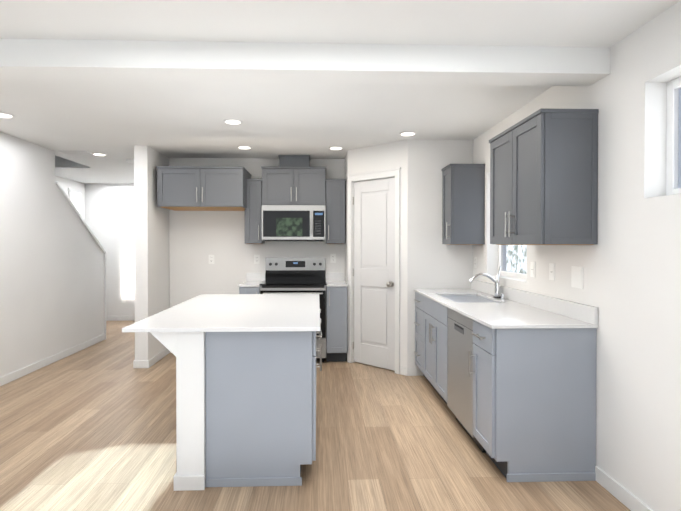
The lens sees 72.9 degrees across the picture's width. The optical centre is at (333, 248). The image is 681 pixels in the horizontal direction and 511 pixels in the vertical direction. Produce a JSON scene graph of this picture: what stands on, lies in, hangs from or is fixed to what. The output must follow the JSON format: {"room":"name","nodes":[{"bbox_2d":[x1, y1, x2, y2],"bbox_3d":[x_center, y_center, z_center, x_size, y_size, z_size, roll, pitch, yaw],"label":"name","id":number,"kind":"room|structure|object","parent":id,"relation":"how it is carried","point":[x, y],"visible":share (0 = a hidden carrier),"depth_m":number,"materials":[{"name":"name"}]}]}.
{"room":"kitchen","nodes":[
{"label":"kitchen","id":0,"kind":"room"},
{"bbox_2d":[0,132,103,376],"bbox_3d":[-3.235,0.119,2.215,0.150,2.470,8.870,0,1,-2],"label":"wall","id":1,"kind":"structure","parent":0,"point":[51,278],"depth_m":5.13,"materials":[{"name":"white paint"}]},
{"bbox_2d":[0,334,104,385],"bbox_3d":[-3.241,1.310,2.383,0.176,0.085,8.583,0,1,-2],"label":"baseboard","id":2,"kind":"structure","parent":1,"relation":"attached to","point":[16,374],"depth_m":5.24,"materials":[{"name":"white paint"}]},
{"bbox_2d":[55,182,105,338],"bbox_3d":[-3.364,0.261,6.050,0.200,2.112,1.256,0,1,-2],"label":"trim","id":3,"kind":"structure","parent":1,"relation":"attached to","point":[67,198],"depth_m":6.32,"materials":[{"name":"white paint"}]},
{"bbox_2d":[55,176,84,219],"bbox_3d":[-4.363,-0.539,3.012,0.150,3.770,10.550,0,1,-2],"label":"wall","id":4,"kind":"structure","parent":0,"point":[65,183],"depth_m":7.90,"materials":[{"name":"white paint"}]},
{"bbox_2d":[68,188,81,215],"bbox_3d":[-4.443,-0.791,7.945,0.025,0.460,0.420,0,1,-2],"label":"window","id":5,"kind":"structure","parent":4,"relation":"in","point":[75,196],"depth_m":7.95,"materials":[{"name":"white glass"}]},
{"bbox_2d":[85,183,134,315],"bbox_3d":[-3.364,-0.590,8.398,2.510,3.770,0.150,0,1,-2],"label":"wall","id":6,"kind":"structure","parent":0,"point":[109,214],"depth_m":8.31,"materials":[{"name":"white paint"}]},
{"bbox_2d":[106,316,134,320],"bbox_3d":[-3.391,1.253,8.333,2.150,0.085,0.013,0,1,-2],"label":"baseboard","id":7,"kind":"structure","parent":6,"relation":"attached to","point":[120,318],"depth_m":8.31,"materials":[{"name":"white paint"}]},
{"bbox_2d":[134,145,169,359],"bbox_3d":[-2.190,0.076,6.743,0.145,2.470,3.250,0,1,-2],"label":"wall","id":8,"kind":"structure","parent":0,"point":[151,239],"depth_m":5.16,"materials":[{"name":"white paint"}]},
{"bbox_2d":[133,360,145,367],"bbox_3d":[-2.268,1.268,6.745,0.013,0.085,3.263,0,1,-2],"label":"baseboard","id":9,"kind":"structure","parent":8,"relation":"attached to","point":[136,363],"depth_m":5.12,"materials":[{"name":"white paint"}]},
{"bbox_2d":[146,348,170,367],"bbox_3d":[-2.068,1.280,5.479,0.013,0.085,0.720,0,1,-2],"label":"baseboard","id":10,"kind":"structure","parent":8,"relation":"attached to","point":[149,363],"depth_m":5.36,"materials":[{"name":"white paint"}]},
{"bbox_2d":[169,158,344,307],"bbox_3d":[-0.331,0.083,5.985,3.510,2.470,0.150,0,1,-2],"label":"wall","id":11,"kind":"structure","parent":0,"point":[197,239],"depth_m":5.87,"materials":[{"name":"white paint"}]},
{"bbox_2d":[156,166,250,210],"bbox_3d":[-1.527,-0.711,5.553,0.970,0.457,0.610,0,1,-2],"label":"upper cabinet","id":12,"kind":"object","parent":11,"relation":"attached to","point":[179,188],"depth_m":5.25,"materials":[{"name":"grey paint"}]},
{"bbox_2d":[209,255,213,263],"bbox_3d":[-1.552,0.134,5.865,0.070,0.116,0.008,0,1,-2],"label":"electrical outlet","id":13,"kind":"object","parent":11,"relation":"attached to","point":[211,259],"visible":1,"depth_m":5.86,"materials":[{"name":"white plastic"}]},
{"bbox_2d":[245,179,264,242],"bbox_3d":[-0.973,-0.454,5.710,0.208,0.780,0.325,0,1,-2],"label":"upper cabinet","id":14,"kind":"object","parent":11,"relation":"attached to","point":[253,217],"depth_m":5.55,"materials":[{"name":"grey paint"}]},
{"bbox_2d":[254,255,259,263],"bbox_3d":[-0.978,0.134,5.884,0.070,0.116,0.008,0,1,-2],"label":"electrical outlet","id":15,"kind":"object","parent":11,"relation":"attached to","point":[256,259],"visible":1,"depth_m":5.88,"materials":[{"name":"white plastic"}]},
{"bbox_2d":[261,167,325,204],"bbox_3d":[-0.482,-0.758,5.723,0.766,0.467,0.325,0,1,-2],"label":"upper cabinet","id":16,"kind":"object","parent":11,"relation":"attached to","point":[293,180],"depth_m":5.56,"materials":[{"name":"grey paint"}]},
{"bbox_2d":[262,205,324,240],"bbox_3d":[-0.480,-0.305,5.668,0.756,0.424,0.459,0,1,-2],"label":"microwave","id":17,"kind":"object","parent":16,"relation":"attached to","point":[293,222],"visible":1,"depth_m":5.47,"materials":[{"name":"silver metal"}]},
{"bbox_2d":[280,155,309,166],"bbox_3d":[-0.483,-1.070,5.764,0.364,0.152,0.252,0,1,-2],"label":"cover","id":18,"kind":"object","parent":11,"relation":"attached to","point":[285,160],"depth_m":5.64,"materials":[{"name":"grey paint"}]},
{"bbox_2d":[330,254,335,262],"bbox_3d":[-0.003,0.123,5.917,0.070,0.116,0.008,0,1,-2],"label":"electrical outlet","id":19,"kind":"object","parent":11,"relation":"attached to","point":[332,258],"visible":1,"depth_m":5.92,"materials":[{"name":"white plastic"}]},
{"bbox_2d":[324,179,345,242],"bbox_3d":[0.022,-0.454,5.743,0.234,0.780,0.325,0,1,-2],"label":"upper cabinet","id":20,"kind":"object","parent":11,"relation":"attached to","point":[334,189],"depth_m":5.58,"materials":[{"name":"grey paint"}]},
{"bbox_2d":[0,321,630,510],"bbox_3d":[-1.835,1.404,3.265,8.200,0.120,10.850,0,1,-2],"label":"floor","id":21,"kind":"structure","parent":0,"point":[91,428],"depth_m":3.06,"materials":[{"name":"brown wood"}]},
{"bbox_2d":[152,294,321,490],"bbox_3d":[-0.573,0.897,3.410,0.966,0.890,1.663,0,1,-2],"label":"kitchen island","id":22,"kind":"object","parent":21,"relation":"on","point":[246,364],"depth_m":2.62,"materials":[{"name":"grey paint"}]},
{"bbox_2d":[122,294,320,333],"bbox_3d":[-0.648,0.441,3.424,1.092,0.022,1.734,0,1,-2],"label":"island countertop","id":23,"kind":"structure","parent":22,"relation":"on","point":[207,313],"depth_m":2.96,"materials":[{"name":"white stone"}]},
{"bbox_2d":[238,273,347,361],"bbox_3d":[-0.474,0.817,5.584,1.256,1.010,0.648,0,1,-2],"label":"base cabinet","id":24,"kind":"object","parent":21,"relation":"on","point":[336,316],"visible":0.67,"depth_m":5.32,"materials":[{"name":"grey paint"}]},
{"bbox_2d":[260,258,325,361],"bbox_3d":[-0.471,0.719,5.567,0.762,1.205,0.671,0,1,-2],"label":"range","id":25,"kind":"object","parent":21,"relation":"on","point":[295,275],"visible":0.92,"depth_m":5.78,"materials":[{"name":"silver metal"}]},
{"bbox_2d":[447,308,485,452],"bbox_3d":[1.163,0.898,3.333,0.520,0.886,0.592,0,1,-2],"label":"dishwasher","id":26,"kind":"object","parent":21,"relation":"on","point":[459,380],"visible":0.27,"depth_m":3.29,"materials":[{"name":"silver metal"}]},
{"bbox_2d":[414,266,597,481],"bbox_3d":[1.175,0.748,3.747,0.648,1.183,2.166,0,1,-2],"label":"base cabinet","id":27,"kind":"object","parent":21,"relation":"on","point":[534,386],"visible":0.98,"depth_m":2.69,"materials":[{"name":"grey paint"}]},
{"bbox_2d":[0,0,679,183],"bbox_3d":[-1.372,-1.776,3.176,6.140,1.300,10.700,0,1,-2],"label":"ceiling","id":28,"kind":"structure","parent":0,"point":[115,121],"depth_m":3.28,"materials":[{"name":"white paint"}]},
{"bbox_2d":[0,112,14,117],"bbox_3d":[-2.787,-1.126,3.885,0.170,0.011,0.170,0,1,-2],"label":"recessed light","id":29,"kind":"object","parent":28,"relation":"in","point":[5,115],"visible":1,"depth_m":3.88,"materials":[{"name":"white paint"}]},
{"bbox_2d":[92,153,106,155],"bbox_3d":[-2.834,-1.142,5.584,0.170,0.011,0.170,0,1,-2],"label":"recessed light","id":30,"kind":"object","parent":28,"relation":"in","point":[100,154],"visible":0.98,"depth_m":5.56,"materials":[{"name":"white paint"}]},
{"bbox_2d":[223,119,242,123],"bbox_3d":[-0.893,-1.128,4.098,0.170,0.011,0.170,0,1,-2],"label":"recessed light","id":31,"kind":"object","parent":28,"relation":"in","point":[232,121],"visible":0.98,"depth_m":4.07,"materials":[{"name":"white paint"}]},
{"bbox_2d":[237,145,251,148],"bbox_3d":[-0.999,-1.139,5.186,0.170,0.011,0.170,0,1,-2],"label":"recessed light","id":32,"kind":"object","parent":28,"relation":"in","point":[244,147],"visible":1,"depth_m":5.16,"materials":[{"name":"white paint"}]},
{"bbox_2d":[0,39,609,85],"bbox_3d":[-0.817,-1.047,2.588,4.710,0.146,0.202,0,1,-2],"label":"ceiling beam","id":33,"kind":"structure","parent":28,"relation":"attached to","point":[97,60],"depth_m":2.53,"materials":[{"name":"white paint"}]},
{"bbox_2d":[329,146,343,149],"bbox_3d":[0.030,-1.139,5.220,0.170,0.011,0.170,0,1,-2],"label":"recessed light","id":34,"kind":"object","parent":28,"relation":"in","point":[335,147],"visible":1,"depth_m":5.19,"materials":[{"name":"white paint"}]},
{"bbox_2d":[399,131,415,135],"bbox_3d":[0.733,-1.133,4.543,0.170,0.011,0.170,0,1,-2],"label":"recessed light","id":35,"kind":"object","parent":28,"relation":"in","point":[407,133],"visible":0.98,"depth_m":4.51,"materials":[{"name":"white paint"}]},
{"bbox_2d":[345,139,472,375],"bbox_3d":[0.805,0.088,5.383,1.280,2.470,1.130,0,1,-2],"label":"wall","id":36,"kind":"structure","parent":0,"point":[429,259],"depth_m":4.83,"materials":[{"name":"white paint"}]},
{"bbox_2d":[346,167,400,373],"bbox_3d":[0.467,0.232,5.158,0.749,2.187,0.124,1,1,43],"label":"door frame","id":37,"kind":"structure","parent":36,"relation":"attached to","point":[375,175],"depth_m":5.18,"materials":[{"name":"white paint"}]},
{"bbox_2d":[353,177,394,370],"bbox_3d":[0.463,0.272,5.157,0.471,2.083,0.467,0,1,-2],"label":"pantry door","id":38,"kind":"structure","parent":36,"relation":"in","point":[374,272],"depth_m":5.15,"materials":[{"name":"white paint"}]},
{"bbox_2d":[400,366,416,375],"bbox_3d":[0.789,1.286,4.849,0.159,0.085,0.068,0,1,-2],"label":"baseboard","id":39,"kind":"structure","parent":36,"relation":"attached to","point":[405,371],"depth_m":4.82,"materials":[{"name":"white paint"}]},
{"bbox_2d":[473,0,680,510],"bbox_3d":[1.649,0.120,2.035,0.180,2.470,8.180,0,1,-2],"label":"wall","id":40,"kind":"structure","parent":0,"point":[629,262],"depth_m":2.38,"materials":[{"name":"white paint"}]},
{"bbox_2d":[441,164,484,243],"bbox_3d":[1.301,-0.435,4.634,0.332,0.782,0.310,0,1,-2],"label":"upper cabinet","id":41,"kind":"object","parent":40,"relation":"attached to","point":[463,185],"depth_m":4.48,"materials":[{"name":"grey paint"}]},
{"bbox_2d":[474,257,476,267],"bbox_3d":[1.463,0.140,4.745,0.008,0.115,0.070,0,1,-2],"label":"electrical outlet","id":42,"kind":"object","parent":40,"relation":"attached to","point":[475,262],"visible":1,"depth_m":4.74,"materials":[{"name":"white plastic"}]},
{"bbox_2d":[491,245,526,282],"bbox_3d":[1.576,-0.231,4.013,0.171,0.984,0.841,0,1,-2],"label":"window","id":43,"kind":"structure","parent":40,"relation":"in","point":[509,274],"depth_m":4.22,"materials":[{"name":"white plastic"}]},
{"bbox_2d":[530,262,535,276],"bbox_3d":[1.505,0.157,3.481,0.009,0.115,0.070,0,1,-2],"label":"light switch","id":44,"kind":"object","parent":40,"relation":"attached to","point":[532,268],"visible":1,"depth_m":3.48,"materials":[{"name":"white plastic"}]},
{"bbox_2d":[489,108,598,244],"bbox_3d":[1.353,-0.420,3.065,0.332,0.782,0.798,0,1,-2],"label":"upper cabinet","id":45,"kind":"object","parent":40,"relation":"attached to","point":[543,176],"depth_m":2.67,"materials":[{"name":"grey paint"}]},
{"bbox_2d":[549,263,554,279],"bbox_3d":[1.514,0.159,3.196,0.009,0.115,0.070,0,1,-2],"label":"light switch","id":46,"kind":"object","parent":40,"relation":"attached to","point":[551,271],"visible":1,"depth_m":3.19,"materials":[{"name":"white plastic"}]},
{"bbox_2d":[571,266,582,288],"bbox_3d":[1.525,0.177,2.886,0.008,0.135,0.125,0,1,-2],"label":"light switch","id":47,"kind":"object","parent":40,"relation":"attached to","point":[576,276],"visible":1,"depth_m":2.88,"materials":[{"name":"white plastic"}]},
{"bbox_2d":[595,466,652,510],"bbox_3d":[1.605,1.328,0.471,0.013,0.085,4.435,0,1,-2],"label":"baseboard","id":48,"kind":"structure","parent":40,"relation":"attached to","point":[621,494],"depth_m":2.47,"materials":[{"name":"white paint"}]},
{"bbox_2d":[644,76,680,198],"bbox_3d":[1.666,-0.528,1.344,0.171,0.581,1.910,0,1,-2],"label":"window","id":49,"kind":"structure","parent":40,"relation":"in","point":[673,159],"depth_m":2.26,"materials":[{"name":"white plastic"}]},
{"label":"outside","id":50,"kind":"structure","parent":0,"visible":0},
{"bbox_2d":[506,245,526,273],"bbox_3d":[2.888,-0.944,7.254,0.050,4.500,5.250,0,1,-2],"label":"trees","id":51,"kind":"object","parent":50,"point":[518,259],"depth_m":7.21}
]}

